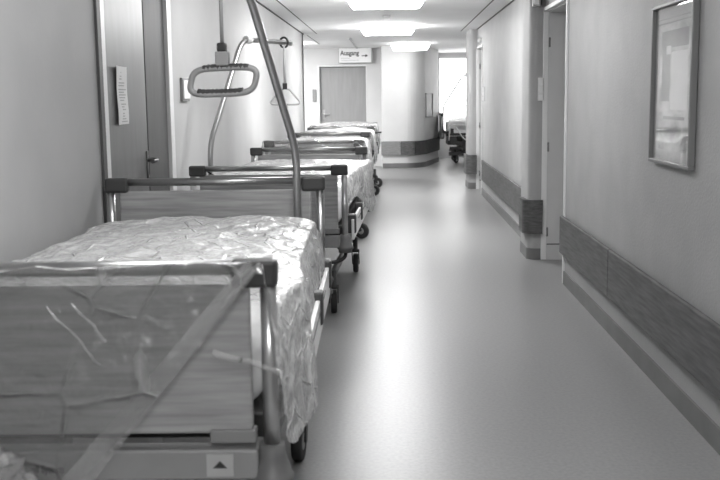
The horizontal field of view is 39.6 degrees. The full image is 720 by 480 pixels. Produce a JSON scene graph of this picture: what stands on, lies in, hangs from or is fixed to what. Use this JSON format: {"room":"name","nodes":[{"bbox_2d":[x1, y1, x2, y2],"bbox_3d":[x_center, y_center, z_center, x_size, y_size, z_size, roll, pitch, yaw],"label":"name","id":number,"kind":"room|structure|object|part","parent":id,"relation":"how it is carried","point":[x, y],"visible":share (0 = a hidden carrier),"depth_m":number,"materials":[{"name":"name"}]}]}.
{"room":"hospital interior","nodes":[
{"label":"hospital interior","id":0,"kind":"room"},
{"bbox_2d":[0,0,103,443],"bbox_3d":[-1.545,0.086,1.057,0.440,2.470,10.370,0,8,2],"label":"wall","id":1,"kind":"structure","parent":0,"point":[51,190],"depth_m":3.93,"materials":[{"name":"white paint"}]},
{"bbox_2d":[54,438,63,443],"bbox_3d":[-1.324,1.353,0.554,0.014,0.100,8.630,0,8,2],"label":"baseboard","id":2,"kind":"structure","parent":1,"relation":"attached to","point":[58,441],"depth_m":4.02,"materials":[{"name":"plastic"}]},
{"bbox_2d":[93,0,176,222],"bbox_3d":[-1.222,-0.458,5.449,0.203,2.300,1.565,0,8,2],"label":"door","id":3,"kind":"structure","parent":1,"relation":"in","point":[135,35],"depth_m":5.38,"materials":[{"name":"grey wood"}]},
{"bbox_2d":[116,66,128,124],"bbox_3d":[-1.203,-0.731,5.058,0.008,0.290,0.236,-1,8,-1],"label":"paper notice","id":4,"kind":"object","parent":3,"relation":"attached to","point":[121,72],"visible":1,"depth_m":5.07,"materials":[{"name":"white paper"}]},
{"bbox_3d":[-1.154,-0.404,5.527,0.073,0.170,0.138,0,8,2],"label":"handle","id":5,"kind":"part","parent":3,"relation":"part of","materials":[{"name":"silver metal"}]},
{"bbox_2d":[170,0,304,190],"bbox_3d":[-2.587,-1.720,13.820,3.340,2.470,15.330,0,8,2],"label":"wall","id":6,"kind":"structure","parent":0,"point":[246,121],"depth_m":8.35,"materials":[{"name":"paint"}]},
{"bbox_2d":[180,78,189,100],"bbox_3d":[-1.139,-0.981,6.526,0.026,0.150,0.220,0,8,2],"label":"panel","id":7,"kind":"object","parent":6,"relation":"attached to","point":[184,94],"visible":0.84,"depth_m":6.44,"materials":[{"name":"grey plastic"}]},
{"bbox_2d":[255,0,303,34],"bbox_3d":[-1.031,-2.750,12.197,0.013,0.012,7.750,0,8,2],"label":"trim","id":8,"kind":"structure","parent":6,"relation":"attached to","point":[255,0],"depth_m":12.36,"materials":[{"name":"grey"}]},
{"bbox_2d":[303,48,381,165],"bbox_3d":[-1.719,-2.792,21.259,4.400,2.470,0.350,0,8,2],"label":"wall","id":9,"kind":"structure","parent":0,"point":[312,58],"depth_m":20.97,"materials":[{"name":"white paint"}]},
{"bbox_2d":[313,89,316,101],"bbox_3d":[-0.954,-3.033,21.003,0.080,0.260,0.039,0,8,2],"label":"wall box","id":10,"kind":"object","parent":9,"relation":"attached to","point":[314,90],"visible":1,"depth_m":20.99,"materials":[{"name":"grey plastic"}]},
{"bbox_2d":[318,65,367,125],"bbox_3d":[-0.353,-2.618,21.159,1.025,2.120,0.210,0,8,2],"label":"door","id":11,"kind":"structure","parent":9,"relation":"in","point":[342,89],"depth_m":21.11,"materials":[{"name":"grey wood"}]},
{"bbox_2d":[257,0,511,52],"bbox_3d":[0.406,-2.489,9.839,9.800,0.100,28.600,0,8,2],"label":"ceiling","id":12,"kind":"structure","parent":0,"point":[439,23],"depth_m":13.44,"materials":[{"name":"paint"}]},
{"bbox_2d":[276,0,316,33],"bbox_3d":[-1.014,-1.869,5.981,0.012,0.006,20.300,0,8,2],"label":"trim","id":13,"kind":"structure","parent":12,"relation":"attached to","point":[276,0],"depth_m":12.35,"materials":[{"name":"grey"}]},
{"bbox_2d":[338,48,371,62],"bbox_3d":[-0.102,-3.837,20.792,0.690,0.310,0.106,0,8,2],"label":"exit sign","id":14,"kind":"object","parent":12,"relation":"hanging from","point":[345,55],"visible":1,"depth_m":20.74,"materials":[{"name":"grey plastic"}]},
{"bbox_2d":[347,0,423,9],"bbox_3d":[0.262,-2.429,10.155,0.800,0.105,0.800,0,8,2],"label":"ceiling lamp","id":15,"kind":"object","parent":12,"relation":"attached to","point":[355,4],"visible":1,"depth_m":9.98,"materials":[{"name":"white plastic"}]},
{"bbox_2d":[359,24,415,35],"bbox_3d":[0.404,-3.066,14.608,0.800,0.105,0.800,0,8,2],"label":"ceiling lamp","id":16,"kind":"object","parent":12,"relation":"attached to","point":[391,29],"visible":1,"depth_m":14.24,"materials":[{"name":"white plastic"}]},
{"bbox_3d":[0.404,-3.111,14.601,0.800,0.012,0.800,0,8,2],"label":"plate","id":17,"kind":"part","parent":16,"relation":"part of","materials":[{"name":"white plastic"}]},
{"bbox_2d":[390,42,429,50],"bbox_3d":[0.968,-3.721,19.246,0.540,0.130,0.540,-8,11,-43],"label":"ceiling lamp","id":18,"kind":"object","parent":12,"relation":"attached to","point":[407,46],"visible":1,"depth_m":19.07,"materials":[{"name":"white plastic"}]},
{"bbox_2d":[461,0,493,30],"bbox_3d":[1.277,-1.881,5.855,0.012,0.006,20.200,0,8,2],"label":"trim","id":19,"kind":"structure","parent":12,"relation":"attached to","point":[492,0],"depth_m":12.85,"materials":[{"name":"grey"}]},
{"bbox_2d":[381,46,437,167],"bbox_3d":[1.117,-2.949,22.106,1.245,2.470,3.450,0,8,2],"label":"wall","id":20,"kind":"structure","parent":0,"point":[406,76],"depth_m":20.47,"materials":[{"name":"white paint"}]},
{"bbox_2d":[381,141,399,154],"bbox_3d":[0.630,-1.879,20.510,0.390,0.285,0.035,0,8,2],"label":"rail","id":21,"kind":"object","parent":20,"relation":"attached to","point":[387,147],"visible":1,"depth_m":20.49,"materials":[{"name":"laminate"}]},
{"bbox_2d":[400,141,414,154],"bbox_3d":[0.977,-1.883,20.505,0.294,0.285,0.048,0,8,2],"label":"rail","id":22,"kind":"object","parent":20,"relation":"attached to","point":[406,147],"visible":1,"depth_m":20.48,"materials":[{"name":"laminate"}]},
{"bbox_2d":[383,157,438,167],"bbox_3d":[1.345,-1.647,21.344,0.564,0.100,2.280,5,10,34],"label":"baseboard","id":23,"kind":"structure","parent":20,"relation":"attached to","point":[427,163],"depth_m":20.58,"materials":[{"name":"plastic"}]},
{"bbox_2d":[415,137,439,154],"bbox_3d":[1.506,-2.019,21.413,0.148,0.285,1.967,2,9,19],"label":"rail","id":24,"kind":"object","parent":20,"relation":"attached to","point":[430,145],"visible":0.97,"depth_m":20.91,"materials":[{"name":"laminate"}]},
{"bbox_2d":[425,93,432,116],"bbox_3d":[1.453,-2.850,21.132,0.046,0.500,0.680,2,8,16],"label":"notice board","id":25,"kind":"object","parent":20,"relation":"attached to","point":[428,96],"visible":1,"depth_m":21.09,"materials":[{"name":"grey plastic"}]},
{"bbox_3d":[1.447,-2.850,21.134,0.032,0.480,0.660,2,8,16],"label":"panel","id":26,"kind":"part","parent":25,"relation":"part of","materials":[{"name":"grey plastic"}]},
{"bbox_2d":[162,157,719,479],"bbox_3d":[0.439,0.055,10.202,9.800,0.100,28.600,0,8,2],"label":"floor","id":27,"kind":"structure","parent":0,"point":[449,353],"depth_m":5.30,"materials":[{"name":"grey laminate"}]},
{"bbox_2d":[0,0,332,479],"bbox_3d":[-0.684,0.002,3.496,1.084,1.926,2.404,-1,8,1],"label":"hospital bed","id":28,"kind":"object","parent":27,"relation":"on","point":[167,357],"visible":0.8,"depth_m":2.37,"materials":[{"name":"metal"}]},
{"bbox_3d":[-1.152,-0.007,4.663,0.039,0.470,0.039,-1,8,1],"label":"post","id":29,"kind":"part","parent":28,"relation":"part of","materials":[{"name":"silver metal"}]},
{"bbox_3d":[-0.699,0.287,2.375,0.886,0.360,0.022,-1,8,1],"label":"footboard","id":30,"kind":"part","parent":28,"relation":"part of","materials":[{"name":"laminate"}]},
{"bbox_2d":[0,215,324,479],"bbox_3d":[-0.666,0.231,3.369,1.081,0.661,2.296,-1,8,1],"label":"plastic cover","id":31,"kind":"object","parent":28,"relation":"on","point":[295,242],"visible":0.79,"depth_m":3.30,"materials":[{"name":"plastic"}]},
{"bbox_3d":[-0.667,-0.052,4.650,0.886,0.360,0.022,-1,8,1],"label":"headboard","id":32,"kind":"part","parent":28,"relation":"part of","materials":[{"name":"laminate"}]},
{"bbox_2d":[187,0,259,97],"bbox_3d":[-0.532,-0.793,3.846,0.288,0.485,0.072,0,8,6],"label":"grip","id":33,"kind":"object","parent":28,"relation":"hanging from","point":[222,56],"visible":1,"depth_m":3.86,"materials":[{"name":"grey plastic"}]},
{"bbox_3d":[-0.682,0.184,3.522,0.900,0.192,2.060,-1,8,1],"label":"mattress","id":34,"kind":"part","parent":28,"relation":"part of","materials":[{"name":"white fabric"}]},
{"bbox_3d":[-0.213,0.321,2.373,0.039,0.470,0.039,-1,8,1],"label":"post","id":35,"kind":"part","parent":28,"relation":"part of","materials":[{"name":"silver metal"}]},
{"bbox_3d":[-0.155,0.289,3.711,0.018,0.135,1.600,-1,8,1],"label":"panel","id":36,"kind":"part","parent":28,"relation":"part of","materials":[{"name":"white paint"}]},
{"bbox_3d":[-0.182,-0.018,4.648,0.039,0.470,0.039,-1,8,1],"label":"post","id":37,"kind":"part","parent":28,"relation":"part of","materials":[{"name":"silver metal"}]},
{"bbox_2d":[189,36,369,312],"bbox_3d":[-0.513,-0.547,7.508,1.084,1.876,2.404,0,8,4],"label":"hospital bed","id":38,"kind":"object","parent":27,"relation":"on","point":[341,219],"visible":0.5,"depth_m":6.38,"materials":[{"name":"metal"}]},
{"bbox_3d":[-1.065,-0.196,6.429,0.039,0.470,0.039,0,8,4],"label":"post","id":39,"kind":"part","parent":38,"relation":"part of","materials":[{"name":"silver metal"}]},
{"bbox_3d":[-0.582,-0.237,6.393,0.886,0.360,0.022,0,8,4],"label":"headboard","id":40,"kind":"part","parent":38,"relation":"part of","materials":[{"name":"laminate"}]},
{"bbox_2d":[270,36,300,105],"bbox_3d":[-0.547,-1.226,7.258,0.223,0.496,0.024,0,8,2],"label":"grip","id":41,"kind":"object","parent":38,"relation":"hanging from","point":[283,37],"visible":0.87,"depth_m":7.26,"materials":[{"name":"grey plastic"}]},
{"bbox_2d":[220,159,375,210],"bbox_3d":[-0.472,-0.371,7.630,1.088,0.437,2.175,0,8,4],"label":"plastic cover","id":42,"kind":"object","parent":38,"relation":"on","point":[360,183],"visible":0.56,"depth_m":7.66,"materials":[{"name":"white plastic"}]},
{"bbox_3d":[-0.440,-0.563,8.665,0.886,0.360,0.022,0,8,4],"label":"footboard","id":43,"kind":"part","parent":38,"relation":"part of","materials":[{"name":"laminate"}]},
{"bbox_3d":[-0.097,-0.200,6.368,0.039,0.470,0.039,0,8,4],"label":"post","id":44,"kind":"part","parent":38,"relation":"part of","materials":[{"name":"silver metal"}]},
{"bbox_3d":[-0.510,-0.340,7.538,0.900,0.192,2.060,0,8,4],"label":"mattress","id":45,"kind":"part","parent":38,"relation":"part of","materials":[{"name":"white fabric"}]},
{"bbox_3d":[0.015,-0.210,7.544,0.018,0.135,2.000,0,8,4],"label":"panel","id":46,"kind":"part","parent":38,"relation":"part of","materials":[{"name":"white paint"}]},
{"bbox_2d":[264,132,368,238],"bbox_3d":[-0.422,-0.665,11.339,1.089,1.026,2.404,0,8,2],"label":"hospital bed","id":47,"kind":"object","parent":27,"relation":"on","point":[363,232],"visible":0.08,"depth_m":10.14,"materials":[{"name":"metal"}]},
{"bbox_3d":[-0.465,-0.771,10.163,0.886,0.360,0.022,0,8,2],"label":"footboard","id":48,"kind":"part","parent":47,"relation":"part of","materials":[{"name":"laminate"}]},
{"bbox_2d":[261,136,373,170],"bbox_3d":[-0.431,-0.920,11.191,1.130,0.506,2.202,0,8,2],"label":"plastic cover","id":49,"kind":"object","parent":47,"relation":"on","point":[367,144],"visible":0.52,"depth_m":11.47,"materials":[{"name":"white plastic"}]},
{"bbox_3d":[-0.392,-1.097,12.439,0.886,0.360,0.022,0,8,2],"label":"headboard","id":50,"kind":"part","parent":47,"relation":"part of","materials":[{"name":"laminate"}]},
{"bbox_2d":[296,127,381,194],"bbox_3d":[-0.283,-1.058,14.159,1.167,1.006,2.404,0,8,2],"label":"hospital bed","id":51,"kind":"object","parent":27,"relation":"on","point":[376,188],"visible":0.07,"depth_m":15.22,"materials":[{"name":"metal"}]},
{"bbox_3d":[-0.291,-1.480,15.261,0.886,0.360,0.022,0,8,2],"label":"headboard","id":52,"kind":"part","parent":51,"relation":"part of","materials":[{"name":"laminate"}]},
{"bbox_2d":[299,128,376,163],"bbox_3d":[-0.330,-1.309,14.008,1.134,0.498,2.211,0,8,2],"label":"plastic cover","id":53,"kind":"object","parent":51,"relation":"on","point":[336,130],"visible":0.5,"depth_m":13.97,"materials":[{"name":"white plastic"}]},
{"bbox_2d":[311,122,382,186],"bbox_3d":[-0.193,-1.448,16.880,1.152,1.006,2.404,0,8,2],"label":"hospital bed","id":54,"kind":"object","parent":27,"relation":"on","point":[377,181],"visible":0.14,"depth_m":16.17,"materials":[{"name":"metal"}]},
{"bbox_2d":[310,121,380,147],"bbox_3d":[-0.234,-1.739,16.729,1.135,0.448,2.198,0,8,2],"label":"plastic cover","id":55,"kind":"object","parent":54,"relation":"on","point":[327,124],"visible":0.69,"depth_m":16.28,"materials":[{"name":"white plastic"}]},
{"bbox_2d":[438,74,465,162],"bbox_3d":[2.937,-2.704,22.097,2.404,1.941,1.106,0,8,2],"label":"hospital bed","id":56,"kind":"object","parent":27,"relation":"on","point":[455,134],"visible":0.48,"depth_m":21.73,"materials":[{"name":"metal"}]},
{"bbox_3d":[1.790,-2.582,22.162,0.022,0.360,0.886,0,8,2],"label":"headboard","id":57,"kind":"part","parent":56,"relation":"part of","materials":[{"name":"laminate"}]},
{"bbox_3d":[1.775,-2.474,21.688,0.039,0.470,0.039,0,8,2],"label":"post","id":58,"kind":"part","parent":56,"relation":"part of","materials":[{"name":"silver metal"}]},
{"bbox_3d":[2.940,-2.531,22.133,2.060,0.192,0.900,0,8,2],"label":"mattress","id":59,"kind":"part","parent":56,"relation":"part of","materials":[{"name":"white fabric"}]},
{"bbox_3d":[2.914,-2.151,22.152,2.060,0.490,1.010,0,8,2],"label":"lift frame","id":60,"kind":"part","parent":56,"relation":"part of","materials":[{"name":"black plastic"}]},
{"bbox_2d":[447,116,465,126],"bbox_3d":[3.036,-2.639,22.115,2.175,0.221,1.028,0,8,2],"label":"plastic cover","id":61,"kind":"object","parent":56,"relation":"on","point":[454,120],"visible":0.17,"depth_m":21.67,"materials":[{"name":"white plastic"}]},
{"bbox_3d":[2.945,-2.322,21.634,2.000,0.135,0.018,0,8,2],"label":"panel","id":62,"kind":"part","parent":56,"relation":"part of","materials":[{"name":"white paint"}]},
{"bbox_2d":[438,52,465,157],"bbox_3d":[3.464,-3.219,23.786,3.400,2.470,0.200,0,8,2],"label":"wall","id":63,"kind":"structure","parent":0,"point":[444,151],"depth_m":23.87,"materials":[{"name":"white paint"}]},
{"bbox_2d":[438,55,465,131],"bbox_3d":[2.890,-3.446,23.727,2.140,1.850,0.070,0,8,2],"label":"window","id":64,"kind":"structure","parent":63,"relation":"attached to","point":[455,56],"depth_m":23.64,"materials":[{"name":"metal"}]},
{"bbox_2d":[466,0,719,426],"bbox_3d":[1.670,-0.673,6.091,0.555,2.470,20.750,0,8,2],"label":"wall","id":65,"kind":"structure","parent":0,"point":[664,220],"depth_m":5.94,"materials":[{"name":"white paint"}]},
{"bbox_2d":[464,153,476,173],"bbox_3d":[1.752,-1.214,15.901,0.169,0.300,0.512,0,8,2],"label":"guard","id":66,"kind":"object","parent":65,"relation":"attached to","point":[470,161],"visible":1,"depth_m":15.66,"materials":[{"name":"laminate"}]},
{"bbox_2d":[465,179,475,188],"bbox_3d":[1.727,-0.894,16.034,0.118,0.100,0.640,-2,8,-10],"label":"baseboard","id":67,"kind":"structure","parent":65,"relation":"attached to","point":[468,185],"depth_m":15.75,"materials":[{"name":"plastic"}]},
{"bbox_2d":[476,44,482,188],"bbox_3d":[1.972,-1.827,15.128,0.351,2.195,0.922,0,8,2],"label":"door","id":68,"kind":"structure","parent":65,"relation":"in","point":[479,50],"depth_m":15.52,"materials":[{"name":"white wood"}]},
{"bbox_2d":[477,0,514,29],"bbox_3d":[1.497,-1.878,5.849,0.013,0.012,20.200,0,8,2],"label":"trim","id":69,"kind":"structure","parent":65,"relation":"attached to","point":[512,0],"depth_m":12.47,"materials":[{"name":"grey"}]},
{"bbox_2d":[481,160,520,213],"bbox_3d":[1.692,-0.657,11.955,0.047,0.287,4.950,0,8,2],"label":"rail","id":70,"kind":"object","parent":65,"relation":"attached to","point":[504,187],"visible":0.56,"depth_m":11.68,"materials":[{"name":"laminate"}]},
{"bbox_2d":[481,188,520,237],"bbox_3d":[1.719,-0.339,12.141,0.014,0.100,5.410,0,8,2],"label":"baseboard","id":71,"kind":"structure","parent":65,"relation":"attached to","point":[514,225],"depth_m":11.98,"materials":[{"name":"plastic"}]},
{"bbox_2d":[520,241,540,259],"bbox_3d":[1.509,0.093,9.125,0.113,0.100,0.504,-3,8,-13],"label":"baseboard","id":72,"kind":"structure","parent":65,"relation":"attached to","point":[528,253],"depth_m":8.91,"materials":[{"name":"plastic"}]},
{"bbox_2d":[519,197,542,233],"bbox_3d":[1.493,-0.220,8.955,0.135,0.300,0.363,-4,9,-22],"label":"guard","id":73,"kind":"object","parent":65,"relation":"attached to","point":[530,211],"visible":1,"depth_m":8.83,"materials":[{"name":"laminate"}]},
{"bbox_2d":[532,0,541,6],"bbox_3d":[1.516,-2.067,8.552,0.077,0.140,0.070,0,8,2],"label":"signal light","id":74,"kind":"object","parent":65,"relation":"attached to","point":[535,3],"visible":1,"depth_m":8.53,"materials":[{"name":"grey plastic"}]},
{"bbox_2d":[538,78,543,100],"bbox_3d":[1.573,-1.309,8.686,0.054,0.200,0.018,0,8,2],"label":"light switch","id":75,"kind":"object","parent":65,"relation":"attached to","point":[540,80],"visible":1,"depth_m":8.68,"materials":[{"name":"white plastic"}]},
{"bbox_2d":[540,0,568,282],"bbox_3d":[1.750,-0.832,8.172,0.351,2.195,1.162,0,8,2],"label":"door","id":76,"kind":"structure","parent":65,"relation":"in","point":[556,14],"depth_m":8.71,"materials":[{"name":"white wood"}]},
{"bbox_2d":[559,215,611,295],"bbox_3d":[1.528,0.076,6.830,0.047,0.287,1.730,0,8,2],"label":"rail","id":77,"kind":"object","parent":65,"relation":"attached to","point":[589,255],"visible":0.81,"depth_m":6.65,"materials":[{"name":"laminate"}]},
{"bbox_2d":[563,271,719,454],"bbox_3d":[1.393,1.115,1.970,0.014,0.100,11.670,0,8,2],"label":"baseboard","id":78,"kind":"structure","parent":65,"relation":"attached to","point":[709,430],"depth_m":5.06,"materials":[{"name":"plastic"}]},
{"bbox_2d":[607,250,719,400],"bbox_3d":[1.458,0.392,4.619,0.047,0.287,2.722,0,8,2],"label":"rail","id":79,"kind":"object","parent":65,"relation":"attached to","point":[691,337],"visible":1,"depth_m":4.63,"materials":[{"name":"laminate"}]},
{"bbox_2d":[648,0,699,170],"bbox_3d":[1.456,-0.728,4.665,0.030,0.760,0.690,0,8,2],"label":"framed picture","id":80,"kind":"object","parent":65,"relation":"attached to","point":[675,23],"visible":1,"depth_m":4.64,"materials":[{"name":"grey wood"}]},
{"bbox_2d":[658,19,690,153],"bbox_3d":[1.461,-0.712,4.662,0.001,0.590,0.490,0,8,2],"label":"artwork","id":81,"kind":"object","parent":80,"relation":"attached to","point":[675,34],"depth_m":4.65}
]}

